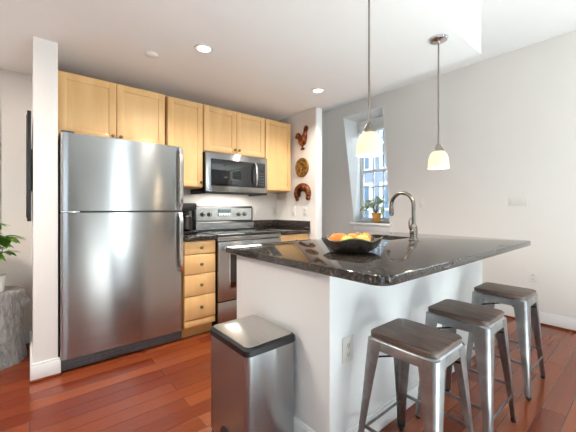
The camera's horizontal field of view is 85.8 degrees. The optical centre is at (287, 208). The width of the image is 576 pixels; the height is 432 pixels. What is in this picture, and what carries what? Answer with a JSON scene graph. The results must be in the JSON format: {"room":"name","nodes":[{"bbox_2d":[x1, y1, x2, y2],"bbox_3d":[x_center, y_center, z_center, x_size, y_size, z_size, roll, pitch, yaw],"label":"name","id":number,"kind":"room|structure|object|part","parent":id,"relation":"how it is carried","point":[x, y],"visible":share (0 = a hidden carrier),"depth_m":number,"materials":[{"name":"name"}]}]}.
{"room":"kitchen","nodes":[
{"label":"kitchen","id":0,"kind":"room"},
{"bbox_2d":[0,69,31,328],"bbox_3d":[-3.458,-0.001,1.737,3.120,2.324,0.100,0,0,-40],"label":"wall","id":1,"kind":"structure","parent":0,"point":[15,87],"depth_m":2.62,"materials":[{"name":"white paint"}]},
{"bbox_2d":[24,328,31,343],"bbox_3d":[-3.382,1.099,1.724,3.020,0.125,0.016,0,0,-40],"label":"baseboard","id":2,"kind":"structure","parent":1,"relation":"attached to","point":[26,331],"depth_m":2.67,"materials":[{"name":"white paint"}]},
{"bbox_2d":[32,36,57,362],"bbox_3d":[-1.953,-0.001,2.473,0.134,2.324,0.900,0,0,-40],"label":"wall partition","id":3,"kind":"structure","parent":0,"point":[45,52],"depth_m":2.13,"materials":[{"name":"white paint"}]},
{"bbox_2d":[26,110,32,220],"bbox_3d":[-1.983,-0.291,2.376,0.035,0.755,0.700,0,0,-40],"label":"television","id":4,"kind":"object","parent":3,"relation":"attached to","point":[29,152],"visible":1,"depth_m":2.11,"materials":[{"name":"black plastic"}]},
{"bbox_2d":[30,331,60,380],"bbox_3d":[-1.911,1.101,2.422,0.166,0.120,0.800,0,0,-40],"label":"baseboard","id":5,"kind":"structure","parent":3,"relation":"attached to","point":[45,368],"depth_m":2.12,"materials":[{"name":"white paint"}]},
{"bbox_2d":[29,373,61,383],"bbox_3d":[-1.649,1.153,2.109,0.174,0.016,0.016,0,0,-40],"label":"trim","id":6,"kind":"structure","parent":5,"relation":"attached to","point":[57,374],"depth_m":2.10,"materials":[{"name":"brown wood"}]},
{"bbox_2d":[165,95,276,229],"bbox_3d":[-1.101,-0.010,3.432,2.403,2.342,0.100,0,0,-40],"label":"wall","id":7,"kind":"structure","parent":0,"point":[265,203],"depth_m":3.78,"materials":[{"name":"white paint"}]},
{"bbox_2d":[58,70,164,144],"bbox_3d":[-1.549,-0.807,2.732,0.810,0.506,0.396,0,0,-40],"label":"upper cabinet","id":8,"kind":"object","parent":7,"relation":"attached to","point":[86,105],"visible":0.73,"depth_m":2.58,"materials":[{"name":"brown wood"}]},
{"bbox_3d":[-1.602,-0.810,2.486,0.396,0.488,0.020,0,0,-40],"label":"door","id":9,"kind":"part","parent":8,"relation":"part of","materials":[{"name":"brown wood"}]},
{"bbox_3d":[-1.295,-0.810,2.743,0.395,0.488,0.020,0,0,-40],"label":"door","id":10,"kind":"part","parent":8,"relation":"part of","materials":[{"name":"brown wood"}]},
{"bbox_2d":[165,96,202,189],"bbox_3d":[-1.091,-0.634,3.128,0.356,0.851,0.376,0,0,-40],"label":"upper cabinet","id":11,"kind":"object","parent":7,"relation":"attached to","point":[183,118],"visible":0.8,"depth_m":3.03,"materials":[{"name":"brown wood"}]},
{"bbox_2d":[203,105,264,157],"bbox_3d":[-0.660,-0.821,3.489,0.761,0.479,0.376,0,0,-40],"label":"upper cabinet","id":12,"kind":"object","parent":7,"relation":"attached to","point":[225,131],"visible":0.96,"depth_m":3.34,"materials":[{"name":"brown wood"}]},
{"bbox_3d":[-0.711,-0.824,3.257,0.373,0.461,0.020,0,0,-40],"label":"door","id":13,"kind":"part","parent":12,"relation":"part of","materials":[{"name":"brown wood"}]},
{"bbox_2d":[191,151,266,195],"bbox_3d":[-0.634,-0.365,3.459,0.756,0.423,0.450,0,0,-40],"label":"microwave","id":14,"kind":"object","parent":12,"relation":"attached to","point":[223,173],"visible":0.98,"depth_m":3.29,"materials":[{"name":"metal"}]},
{"bbox_3d":[-0.520,-0.372,3.337,0.670,0.277,0.005,0,0,-40],"label":"glass","id":15,"kind":"part","parent":14,"relation":"part of","materials":[{"name":"black glass"}]},
{"bbox_3d":[-0.353,-0.374,3.441,0.026,0.279,0.062,0,0,-40],"label":"handle","id":16,"kind":"part","parent":14,"relation":"part of","materials":[{"name":"metal"}]},
{"bbox_3d":[-0.310,-0.372,3.509,0.120,0.267,0.002,0,0,-40],"label":"control panel","id":17,"kind":"part","parent":14,"relation":"part of","materials":[{"name":"black plastic"}]},
{"bbox_3d":[-0.422,-0.824,3.498,0.373,0.461,0.020,0,0,-40],"label":"door","id":18,"kind":"part","parent":12,"relation":"part of","materials":[{"name":"brown wood"}]},
{"bbox_2d":[253,220,276,227],"bbox_3d":[-0.309,0.195,4.014,0.435,0.100,0.020,0,0,-40],"label":"backsplash","id":19,"kind":"structure","parent":7,"relation":"attached to","point":[257,223],"depth_m":4.00,"materials":[{"name":"black stone"}]},
{"bbox_2d":[271,207,275,215],"bbox_3d":[-0.191,0.033,4.120,0.072,0.116,0.010,0,0,-40],"label":"wall outlet","id":20,"kind":"object","parent":7,"relation":"attached to","point":[273,209],"visible":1,"depth_m":4.12,"materials":[{"name":"white plastic"}]},
{"bbox_2d":[264,119,290,192],"bbox_3d":[-0.223,-0.634,3.875,0.397,0.851,0.343,0,0,-40],"label":"upper cabinet","id":21,"kind":"object","parent":7,"relation":"attached to","point":[277,134],"visible":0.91,"depth_m":3.75,"materials":[{"name":"brown wood"}]},
{"bbox_2d":[0,0,480,120],"bbox_3d":[-1.609,-1.423,1.567,5.740,0.520,2.733,0,0,-40],"label":"ceiling","id":22,"kind":"structure","parent":0,"point":[267,58],"depth_m":2.23,"materials":[{"name":"paint"}]},
{"bbox_2d":[145,51,157,57],"bbox_3d":[-1.038,-1.171,2.356,0.086,0.020,0.086,0,0,-40],"label":"sprinkler cover","id":23,"kind":"object","parent":22,"relation":"attached to","point":[151,54],"visible":1,"depth_m":2.34,"materials":[{"name":"white paint"}]},
{"bbox_2d":[194,43,213,53],"bbox_3d":[-0.619,-1.177,2.282,0.144,0.006,0.144,0,0,-40],"label":"recessed light","id":24,"kind":"object","parent":22,"relation":"in","point":[203,48],"visible":1,"depth_m":2.27,"materials":[{"name":"white paint"}]},
{"bbox_2d":[311,88,324,93],"bbox_3d":[0.300,-1.177,3.093,0.144,0.006,0.144,0,0,-40],"label":"recessed light","id":25,"kind":"object","parent":22,"relation":"in","point":[315,90],"visible":1,"depth_m":3.08,"materials":[{"name":"white paint"}]},
{"bbox_2d":[356,0,382,156],"bbox_3d":[0.428,-0.732,1.634,0.137,0.898,0.137,0,0,-40],"label":"pendant light","id":26,"kind":"object","parent":22,"relation":"hanging from","point":[369,144],"visible":1,"depth_m":1.60,"materials":[{"name":"glass"}]},
{"bbox_3d":[0.428,-0.790,1.634,0.010,0.714,0.010,0,0,-40],"label":"stem","id":27,"kind":"part","parent":26,"relation":"part of","materials":[{"name":"silver metal"}]},
{"bbox_3d":[0.428,-0.344,1.634,0.137,0.122,0.137,0,0,-40],"label":"lamp shade","id":28,"kind":"part","parent":26,"relation":"part of","materials":[{"name":"beige glass"}]},
{"bbox_2d":[428,34,449,169],"bbox_3d":[1.045,-0.731,2.150,0.137,0.900,0.137,0,0,-40],"label":"pendant light","id":29,"kind":"object","parent":22,"relation":"hanging from","point":[438,159],"visible":1,"depth_m":2.12,"materials":[{"name":"glass"}]},
{"bbox_3d":[1.045,-0.789,2.150,0.010,0.716,0.010,0,0,-40],"label":"stem","id":30,"kind":"part","parent":29,"relation":"part of","materials":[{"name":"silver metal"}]},
{"bbox_3d":[1.045,-0.342,2.150,0.137,0.122,0.137,0,0,-40],"label":"lamp shade","id":31,"kind":"part","parent":29,"relation":"part of","materials":[{"name":"beige glass"}]},
{"bbox_2d":[0,317,575,431],"bbox_3d":[0.380,1.201,0.871,7.900,0.080,8.350,0,0,-40],"label":"floor","id":32,"kind":"structure","parent":0,"point":[166,387],"depth_m":1.93,"materials":[{"name":"brown wood"}]},
{"bbox_2d":[0,286,29,370],"bbox_3d":[-2.202,0.888,2.323,0.349,0.545,0.352,0,0,10],"label":"table","id":33,"kind":"object","parent":32,"relation":"on","point":[14,300],"visible":1,"depth_m":2.30,"materials":[{"name":"grey stone"}]},
{"bbox_2d":[0,223,26,291],"bbox_3d":[-2.172,0.354,2.280,0.394,0.521,0.395,0,0,3],"label":"potted plant","id":34,"kind":"object","parent":33,"relation":"on","point":[4,242],"visible":1,"depth_m":2.30,"materials":[{"name":"green plant"}]},
{"bbox_3d":[-2.183,0.555,2.294,0.146,0.120,0.146,0,0,-40],"label":"pot","id":35,"kind":"part","parent":34,"relation":"part of","materials":[{"name":"white ceramic"}]},
{"bbox_2d":[58,130,182,370],"bbox_3d":[-1.426,0.302,2.643,0.868,1.717,0.635,0,0,-40],"label":"refrigerator","id":36,"kind":"object","parent":32,"relation":"on","point":[120,201],"visible":0.99,"depth_m":2.38,"materials":[{"name":"metal"}]},
{"bbox_3d":[-1.274,0.547,2.461,0.868,1.037,0.062,0,0,-40],"label":"fridge door","id":37,"kind":"part","parent":36,"relation":"part of","materials":[{"name":"metal"}]},
{"bbox_3d":[-1.274,-0.262,2.461,0.868,0.554,0.062,0,0,-40],"label":"freezer door","id":38,"kind":"part","parent":36,"relation":"part of","materials":[{"name":"metal"}]},
{"bbox_3d":[-0.928,0.288,2.682,0.030,0.506,0.056,0,0,-40],"label":"handle","id":39,"kind":"part","parent":36,"relation":"part of","materials":[{"name":"metal"}]},
{"bbox_3d":[-0.928,-0.260,2.682,0.030,0.538,0.056,0,0,-40],"label":"handle","id":40,"kind":"part","parent":36,"relation":"part of","materials":[{"name":"metal"}]},
{"bbox_2d":[181,239,214,337],"bbox_3d":[-0.981,0.724,3.039,0.301,0.874,0.652,0,0,-40],"label":"base cabinet","id":41,"kind":"object","parent":32,"relation":"on","point":[198,272],"visible":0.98,"depth_m":2.81,"materials":[{"name":"brown wood"}]},
{"bbox_3d":[-0.799,0.889,2.821,0.293,0.203,0.019,0,0,-40],"label":"drawer","id":42,"kind":"part","parent":41,"relation":"part of","materials":[{"name":"brown wood"}]},
{"bbox_3d":[-0.799,0.687,2.821,0.293,0.190,0.019,0,0,-40],"label":"drawer","id":43,"kind":"part","parent":41,"relation":"part of","materials":[{"name":"brown wood"}]},
{"bbox_3d":[-0.799,0.500,2.821,0.293,0.171,0.019,0,0,-40],"label":"drawer","id":44,"kind":"part","parent":41,"relation":"part of","materials":[{"name":"brown wood"}]},
{"bbox_3d":[-0.799,0.351,2.821,0.293,0.116,0.019,0,0,-40],"label":"drawer","id":45,"kind":"part","parent":41,"relation":"part of","materials":[{"name":"brown wood"}]},
{"bbox_3d":[-0.801,1.030,2.824,0.293,0.054,0.014,0,0,-40],"label":"rail","id":46,"kind":"part","parent":41,"relation":"part of","materials":[{"name":"brown wood"}]},
{"bbox_2d":[183,233,216,240],"bbox_3d":[-0.983,0.215,3.041,0.302,0.140,0.648,0,0,-40],"label":"countertop","id":47,"kind":"structure","parent":41,"relation":"on","point":[200,236],"depth_m":2.81,"materials":[{"name":"black stone"}]},
{"bbox_2d":[181,203,197,234],"bbox_3d":[-1.013,0.095,3.037,0.170,0.298,0.240,0,0,-40],"label":"coffee maker","id":48,"kind":"object","parent":47,"relation":"on","point":[188,226],"visible":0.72,"depth_m":2.97,"materials":[{"name":"black plastic"}]},
{"bbox_2d":[192,206,280,325],"bbox_3d":[-0.547,0.565,3.357,0.758,1.192,0.690,0,0,-40],"label":"range","id":49,"kind":"object","parent":32,"relation":"on","point":[221,221],"visible":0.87,"depth_m":3.15,"materials":[{"name":"metal"}]},
{"bbox_3d":[-0.719,0.063,3.564,0.702,0.140,0.006,0,0,-40],"label":"control panel","id":50,"kind":"part","parent":49,"relation":"part of","materials":[{"name":"metal"}]},
{"bbox_3d":[-0.374,0.990,3.151,0.750,0.212,0.038,0,0,-40],"label":"storage drawer","id":51,"kind":"part","parent":49,"relation":"part of","materials":[{"name":"metal"}]},
{"bbox_2d":[198,229,280,236],"bbox_3d":[-0.541,0.255,3.350,0.758,0.025,0.545,0,0,-40],"label":"cooktop","id":52,"kind":"object","parent":49,"relation":"in","point":[219,232],"depth_m":3.26,"materials":[{"name":"black glass"}]},
{"bbox_3d":[-0.378,0.288,3.155,0.756,0.041,0.032,0,0,-40],"label":"trim","id":53,"kind":"part","parent":49,"relation":"part of","materials":[{"name":"metal"}]},
{"bbox_3d":[-0.374,0.596,3.150,0.750,0.561,0.040,0,0,-40],"label":"oven door","id":54,"kind":"part","parent":49,"relation":"part of","materials":[{"name":"metal"}]},
{"bbox_2d":[210,315,294,431],"bbox_3d":[-0.203,0.881,1.564,0.336,0.559,0.372,0,0,-40],"label":"trash can","id":55,"kind":"object","parent":32,"relation":"on","point":[252,356],"visible":1,"depth_m":1.46,"materials":[{"name":"silver metal"}]},
{"bbox_3d":[-0.187,0.634,1.577,0.294,0.038,0.372,0,0,-40],"label":"lid","id":56,"kind":"part","parent":55,"relation":"part of","materials":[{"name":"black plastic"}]},
{"bbox_3d":[-0.187,0.608,1.577,0.267,0.012,0.345,0,0,-40],"label":"lid panel","id":57,"kind":"part","parent":55,"relation":"part of","materials":[{"name":"metal"}]},
{"bbox_2d":[279,233,308,241],"bbox_3d":[-0.105,0.724,3.771,0.432,0.874,0.652,0,0,-40],"label":"base cabinet","id":58,"kind":"object","parent":32,"relation":"on","point":[303,236],"visible":0.11,"depth_m":3.54,"materials":[{"name":"brown wood"}]},
{"bbox_2d":[253,220,309,234],"bbox_3d":[-0.107,0.215,3.773,0.436,0.140,0.648,0,0,-40],"label":"countertop","id":59,"kind":"structure","parent":58,"relation":"on","point":[285,226],"depth_m":3.86,"materials":[{"name":"black stone"}]},
{"bbox_2d":[237,239,481,431],"bbox_3d":[0.646,0.724,2.302,1.901,0.874,0.839,0,0,-40],"label":"kitchen island","id":60,"kind":"object","parent":32,"relation":"on","point":[321,310],"visible":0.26,"depth_m":1.56,"materials":[{"name":"white paint"}]},
{"bbox_2d":[342,335,352,363],"bbox_3d":[0.283,0.665,1.464,0.078,0.118,0.010,0,0,-40],"label":"wall outlet","id":61,"kind":"object","parent":60,"relation":"attached to","point":[347,343],"visible":1,"depth_m":1.46,"materials":[{"name":"white plastic"}]},
{"bbox_2d":[346,341,350,348],"bbox_3d":[0.285,0.644,1.462,0.034,0.028,0.003,0,0,-40],"label":"socket","id":62,"kind":"object","parent":61,"relation":"attached to","point":[348,343],"depth_m":1.46,"materials":[{"name":"grey plastic"}]},
{"bbox_2d":[346,350,350,357],"bbox_3d":[0.285,0.686,1.462,0.034,0.028,0.003,0,0,-40],"label":"socket","id":63,"kind":"object","parent":61,"relation":"attached to","point":[348,352],"depth_m":1.46,"materials":[{"name":"grey plastic"}]},
{"bbox_2d":[226,232,530,285],"bbox_3d":[0.731,0.266,2.198,1.995,0.040,1.178,0,0,-40],"label":"island countertop","id":64,"kind":"structure","parent":60,"relation":"on","point":[396,260],"depth_m":1.67,"materials":[{"name":"black stone"}]},
{"bbox_2d":[321,234,382,253],"bbox_3d":[0.360,0.199,1.760,0.348,0.094,0.321,0,0,-40],"label":"fruit bowl","id":65,"kind":"object","parent":64,"relation":"on","point":[353,245],"visible":0.88,"depth_m":1.64,"materials":[{"name":"ceramic"}]},
{"bbox_2d":[329,233,341,240],"bbox_3d":[0.272,0.174,1.762,0.084,0.090,0.084,0,0,-40],"label":"orange","id":66,"kind":"object","parent":65,"relation":"in","point":[335,237],"visible":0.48,"depth_m":1.73,"materials":[{"name":"orange food"}]},
{"bbox_2d":[341,234,351,240],"bbox_3d":[0.328,0.176,1.718,0.072,0.075,0.072,0,0,-40],"label":"apple","id":67,"kind":"object","parent":65,"relation":"in","point":[344,237],"visible":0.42,"depth_m":1.70,"materials":[{"name":"yellow food"}]},
{"bbox_2d":[347,233,356,237],"bbox_3d":[0.369,0.177,1.794,0.074,0.071,0.074,0,0,-40],"label":"orange","id":68,"kind":"object","parent":65,"relation":"in","point":[352,235],"visible":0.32,"depth_m":1.77,"materials":[{"name":"food"}]},
{"bbox_2d":[356,232,369,240],"bbox_3d":[0.418,0.172,1.737,0.076,0.079,0.076,0,0,-40],"label":"apple","id":69,"kind":"object","parent":65,"relation":"in","point":[365,237],"visible":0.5,"depth_m":1.71,"materials":[{"name":"yellow food"}]},
{"bbox_2d":[389,191,418,240],"bbox_3d":[0.903,0.053,2.450,0.105,0.384,0.244,0,0,-40],"label":"faucet","id":70,"kind":"object","parent":64,"relation":"on","point":[413,231],"visible":1,"depth_m":2.38,"materials":[{"name":"silver metal"}]},
{"bbox_3d":[0.910,-0.007,2.467,0.030,0.264,0.218,0,0,-40],"label":"spout","id":71,"kind":"part","parent":70,"relation":"part of","materials":[{"name":"silver metal"}]},
{"bbox_3d":[0.943,0.132,2.366,0.060,0.127,0.038,0,0,-40],"label":"lever","id":72,"kind":"part","parent":70,"relation":"part of","materials":[{"name":"silver metal"}]},
{"bbox_3d":[0.646,1.105,2.302,1.901,0.112,0.839,0,0,-40],"label":"baseboard","id":73,"kind":"part","parent":60,"relation":"part of","materials":[{"name":"white paint"}]},
{"bbox_2d":[358,318,473,431],"bbox_3d":[0.564,0.856,1.373,0.395,0.611,0.372,0,0,-40],"label":"bar stool","id":74,"kind":"object","parent":32,"relation":"on","point":[432,350],"visible":1,"depth_m":1.33,"materials":[{"name":"metal"}]},
{"bbox_3d":[0.356,0.863,1.405,0.111,0.560,0.110,0,0,5],"label":"leg","id":75,"kind":"part","parent":74,"relation":"part of","materials":[{"name":"silver metal"}]},
{"bbox_3d":[0.569,0.863,1.583,0.110,0.560,0.111,0,0,5],"label":"leg","id":76,"kind":"part","parent":74,"relation":"part of","materials":[{"name":"grey metal"}]},
{"bbox_3d":[0.564,0.562,1.373,0.272,0.024,0.308,0,0,-40],"label":"seat","id":77,"kind":"part","parent":74,"relation":"part of","materials":[{"name":"brown wood"}]},
{"bbox_3d":[0.564,0.598,1.373,0.284,0.046,0.320,0,0,-40],"label":"seat frame","id":78,"kind":"part","parent":74,"relation":"part of","materials":[{"name":"silver metal"}]},
{"bbox_3d":[0.559,0.863,1.163,0.110,0.560,0.111,0,0,5],"label":"leg","id":79,"kind":"part","parent":74,"relation":"part of","materials":[{"name":"silver metal"}]},
{"bbox_3d":[0.772,0.863,1.341,0.111,0.560,0.110,0,0,5],"label":"leg","id":80,"kind":"part","parent":74,"relation":"part of","materials":[{"name":"silver metal"}]},
{"bbox_2d":[416,299,515,431],"bbox_3d":[0.975,0.856,1.703,0.395,0.611,0.372,0,0,-40],"label":"bar stool","id":81,"kind":"object","parent":32,"relation":"on","point":[484,322],"visible":0.87,"depth_m":1.61,"materials":[{"name":"metal"}]},
{"bbox_3d":[0.767,0.863,1.735,0.111,0.560,0.110,0,0,5],"label":"leg","id":82,"kind":"part","parent":81,"relation":"part of","materials":[{"name":"silver metal"}]},
{"bbox_3d":[0.980,0.863,1.913,0.110,0.560,0.111,0,0,5],"label":"leg","id":83,"kind":"part","parent":81,"relation":"part of","materials":[{"name":"silver metal"}]},
{"bbox_3d":[0.975,0.562,1.703,0.272,0.024,0.308,0,0,-40],"label":"seat","id":84,"kind":"part","parent":81,"relation":"part of","materials":[{"name":"brown wood"}]},
{"bbox_3d":[0.975,0.598,1.703,0.284,0.046,0.320,0,0,-40],"label":"seat frame","id":85,"kind":"part","parent":81,"relation":"part of","materials":[{"name":"silver metal"}]},
{"bbox_3d":[0.969,0.863,1.493,0.110,0.560,0.111,0,0,5],"label":"leg","id":86,"kind":"part","parent":81,"relation":"part of","materials":[{"name":"silver metal"}]},
{"bbox_3d":[1.183,0.863,1.671,0.111,0.560,0.110,0,0,5],"label":"leg","id":87,"kind":"part","parent":81,"relation":"part of","materials":[{"name":"silver metal"}]},
{"bbox_2d":[466,282,544,400],"bbox_3d":[1.493,0.856,2.136,0.395,0.611,0.372,0,0,-40],"label":"bar stool","id":88,"kind":"object","parent":32,"relation":"on","point":[524,301],"visible":0.77,"depth_m":2.04,"materials":[{"name":"metal"}]},
{"bbox_3d":[1.285,0.863,2.168,0.111,0.560,0.110,0,0,5],"label":"leg","id":89,"kind":"part","parent":88,"relation":"part of","materials":[{"name":"silver metal"}]},
{"bbox_3d":[1.498,0.863,2.346,0.110,0.560,0.111,0,0,5],"label":"leg","id":90,"kind":"part","parent":88,"relation":"part of","materials":[{"name":"silver metal"}]},
{"bbox_3d":[1.493,0.562,2.136,0.272,0.024,0.308,0,0,-40],"label":"seat","id":91,"kind":"part","parent":88,"relation":"part of","materials":[{"name":"brown wood"}]},
{"bbox_3d":[1.493,0.598,2.136,0.284,0.046,0.320,0,0,-40],"label":"seat frame","id":92,"kind":"part","parent":88,"relation":"part of","materials":[{"name":"silver metal"}]},
{"bbox_3d":[1.487,0.863,1.926,0.110,0.560,0.111,0,0,5],"label":"leg","id":93,"kind":"part","parent":88,"relation":"part of","materials":[{"name":"silver metal"}]},
{"bbox_3d":[1.701,0.863,2.104,0.111,0.560,0.110,0,0,5],"label":"leg","id":94,"kind":"part","parent":88,"relation":"part of","materials":[{"name":"silver metal"}]},
{"bbox_2d":[277,107,315,238],"bbox_3d":[-0.263,-0.261,4.380,0.098,2.844,1.940,0,0,-40],"label":"wall","id":95,"kind":"structure","parent":0,"point":[286,200],"depth_m":3.78,"materials":[{"name":"white paint"}]},
{"bbox_2d":[277,220,309,229],"bbox_3d":[0.058,0.195,3.900,0.020,0.100,0.622,0,0,-40],"label":"backsplash","id":96,"kind":"structure","parent":95,"relation":"attached to","point":[296,224],"depth_m":3.86,"materials":[{"name":"black stone"}]},
{"bbox_2d":[292,206,295,215],"bbox_3d":[0.068,0.028,3.894,0.016,0.116,0.072,0,0,-40],"label":"light switch","id":97,"kind":"object","parent":95,"relation":"attached to","point":[293,207],"visible":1,"depth_m":3.88,"materials":[{"name":"white plastic"}]},
{"bbox_2d":[295,125,307,149],"bbox_3d":[0.175,-0.858,3.781,0.101,0.292,0.223,0,0,-24],"label":"mold","id":98,"kind":"object","parent":95,"relation":"attached to","point":[302,139],"visible":0.99,"depth_m":3.72,"materials":[{"name":"brown metal"}]},
{"bbox_2d":[295,158,308,176],"bbox_3d":[0.165,-0.503,3.771,0.023,0.238,0.238,0,0,-40],"label":"mold","id":99,"kind":"object","parent":95,"relation":"attached to","point":[302,165],"visible":1,"depth_m":3.76,"materials":[{"name":"gold metal"}]},
{"bbox_2d":[294,183,310,200],"bbox_3d":[0.176,-0.204,3.758,0.103,0.219,0.289,0,0,-40],"label":"mold","id":100,"kind":"object","parent":95,"relation":"attached to","point":[299,188],"visible":1,"depth_m":3.71,"materials":[{"name":"brown metal"}]},
{"bbox_2d":[303,206,306,215],"bbox_3d":[0.205,0.027,3.735,0.010,0.116,0.072,0,0,-40],"label":"wall outlet","id":101,"kind":"object","parent":95,"relation":"attached to","point":[304,207],"visible":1,"depth_m":3.73,"materials":[{"name":"white plastic"}]},
{"bbox_2d":[316,107,321,238],"bbox_3d":[0.362,-0.010,3.631,0.095,2.342,0.012,0,0,-40],"label":"trim","id":102,"kind":"structure","parent":95,"relation":"attached to","point":[318,110],"depth_m":3.62,"materials":[{"name":"white paint"}]},
{"bbox_2d":[321,0,575,112],"bbox_3d":[0.303,-1.733,0.807,7.700,0.100,8.350,0,0,-40],"label":"ceiling","id":103,"kind":"structure","parent":0,"point":[506,25],"depth_m":2.89,"materials":[{"name":"paint"}]},
{"bbox_2d":[322,30,575,318],"bbox_3d":[2.907,-0.261,2.917,0.297,2.844,8.150,0,0,-40],"label":"wall","id":104,"kind":"structure","parent":0,"point":[507,121],"depth_m":3.43,"materials":[{"name":"white paint"}]},
{"bbox_2d":[343,106,390,223],"bbox_3d":[1.325,-0.644,4.808,0.301,1.710,0.960,0,0,-40],"label":"trim","id":105,"kind":"structure","parent":104,"relation":"attached to","point":[350,122],"depth_m":5.02,"materials":[{"name":"white paint"}]},
{"bbox_2d":[357,116,383,134],"bbox_3d":[1.433,-1.327,4.823,0.085,0.195,0.815,0,0,-40],"label":"window shade","id":106,"kind":"object","parent":104,"relation":"attached to","point":[377,123],"visible":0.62,"depth_m":4.86,"materials":[{"name":"white fabric"}]},
{"bbox_3d":[1.433,-1.246,4.823,0.080,0.034,0.809,0,0,-40],"label":"rail","id":107,"kind":"part","parent":106,"relation":"part of","materials":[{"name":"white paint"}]},
{"bbox_2d":[350,137,391,231],"bbox_3d":[1.374,-0.564,4.751,0.400,1.790,0.930,0,0,-40],"label":"window","id":108,"kind":"structure","parent":104,"relation":"in","point":[366,225],"depth_m":4.86,"materials":[{"name":"white paint"}]},
{"bbox_3d":[1.342,0.229,4.750,0.350,0.035,0.710,0,0,-40],"label":"sill","id":109,"kind":"part","parent":108,"relation":"part of","materials":[{"name":"white paint"}]},
{"bbox_2d":[360,196,383,222],"bbox_3d":[1.282,0.006,4.725,0.224,0.409,0.491,0,0,-40],"label":"potted plant","id":110,"kind":"object","parent":108,"relation":"on","point":[376,217],"visible":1,"depth_m":4.67,"materials":[{"name":"green plant"}]},
{"bbox_3d":[1.302,-0.051,4.731,0.091,0.279,0.405,0,0,-35],"label":"stem","id":111,"kind":"part","parent":110,"relation":"part of","materials":[{"name":"green plant"}]},
{"bbox_3d":[1.345,0.132,4.707,0.150,0.136,0.150,0,0,-40],"label":"pot","id":112,"kind":"part","parent":110,"relation":"part of","materials":[{"name":"orange ceramic"}]},
{"bbox_3d":[1.517,-1.002,4.870,0.022,0.815,0.830,0,0,-40],"label":"sash","id":113,"kind":"part","parent":108,"relation":"part of","materials":[{"name":"white paint"}]},
{"bbox_3d":[1.506,-0.227,4.862,0.022,0.815,0.830,0,0,-40],"label":"sash","id":114,"kind":"part","parent":108,"relation":"part of","materials":[{"name":"white paint"}]},
{"bbox_2d":[508,195,526,205],"bbox_3d":[2.416,-0.087,3.260,0.016,0.116,0.164,0,0,-40],"label":"light switch","id":115,"kind":"object","parent":104,"relation":"attached to","point":[513,200],"visible":1,"depth_m":3.26,"materials":[{"name":"white plastic"}]},
{"bbox_2d":[529,271,536,282],"bbox_3d":[2.501,0.696,3.163,0.010,0.116,0.072,0,0,-40],"label":"wall outlet","id":116,"kind":"object","parent":104,"relation":"attached to","point":[532,274],"visible":1,"depth_m":3.16,"materials":[{"name":"white plastic"}]},
{"bbox_2d":[494,304,575,330],"bbox_3d":[3.204,1.099,2.318,0.016,0.125,6.650,0,0,-40],"label":"baseboard","id":117,"kind":"structure","parent":104,"relation":"attached to","point":[546,318],"depth_m":3.04,"materials":[{"name":"white paint"}]},
{"bbox_2d":[504,315,575,332],"bbox_3d":[3.192,1.152,2.309,0.014,0.018,6.650,0,0,-40],"label":"trim","id":118,"kind":"structure","parent":104,"relation":"attached to","point":[504,315],"depth_m":3.02,"materials":[{"name":"brown wood"}]},
{"label":"outside","id":119,"kind":"structure","parent":0,"visible":0},
{"bbox_3d":[6.980,4.261,18.862,25.100,0.200,40.000,0,0,-40],"label":"ground","id":120,"kind":"structure","parent":119,"visible":0},
{"bbox_2d":[364,130,388,217],"bbox_3d":[2.789,-0.064,12.103,4.200,8.450,13.200,0,0,-40],"label":"building","id":121,"kind":"structure","parent":120,"relation":"on","point":[379,160],"depth_m":9.30,"materials":[{"name":"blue stone"}]},
{"bbox_3d":[2.211,0.011,9.796,0.035,1.440,0.900,0,0,-40],"label":"pane","id":122,"kind":"part","parent":121,"relation":"part of","materials":[{"name":"blue"}]},
{"bbox_3d":[2.211,-1.939,9.796,0.035,1.440,0.900,0,0,-40],"label":"pane","id":123,"kind":"part","parent":121,"relation":"part of","materials":[{"name":"blue"}]},
{"bbox_3d":[3.077,-1.939,8.760,0.035,1.440,0.900,0,0,-40],"label":"pane","id":124,"kind":"part","parent":121,"relation":"part of","materials":[{"name":"blue"}]},
{"bbox_3d":[3.077,0.011,8.760,0.035,1.440,0.900,0,0,-40],"label":"pane","id":125,"kind":"part","parent":121,"relation":"part of","materials":[{"name":"blue"}]}
]}

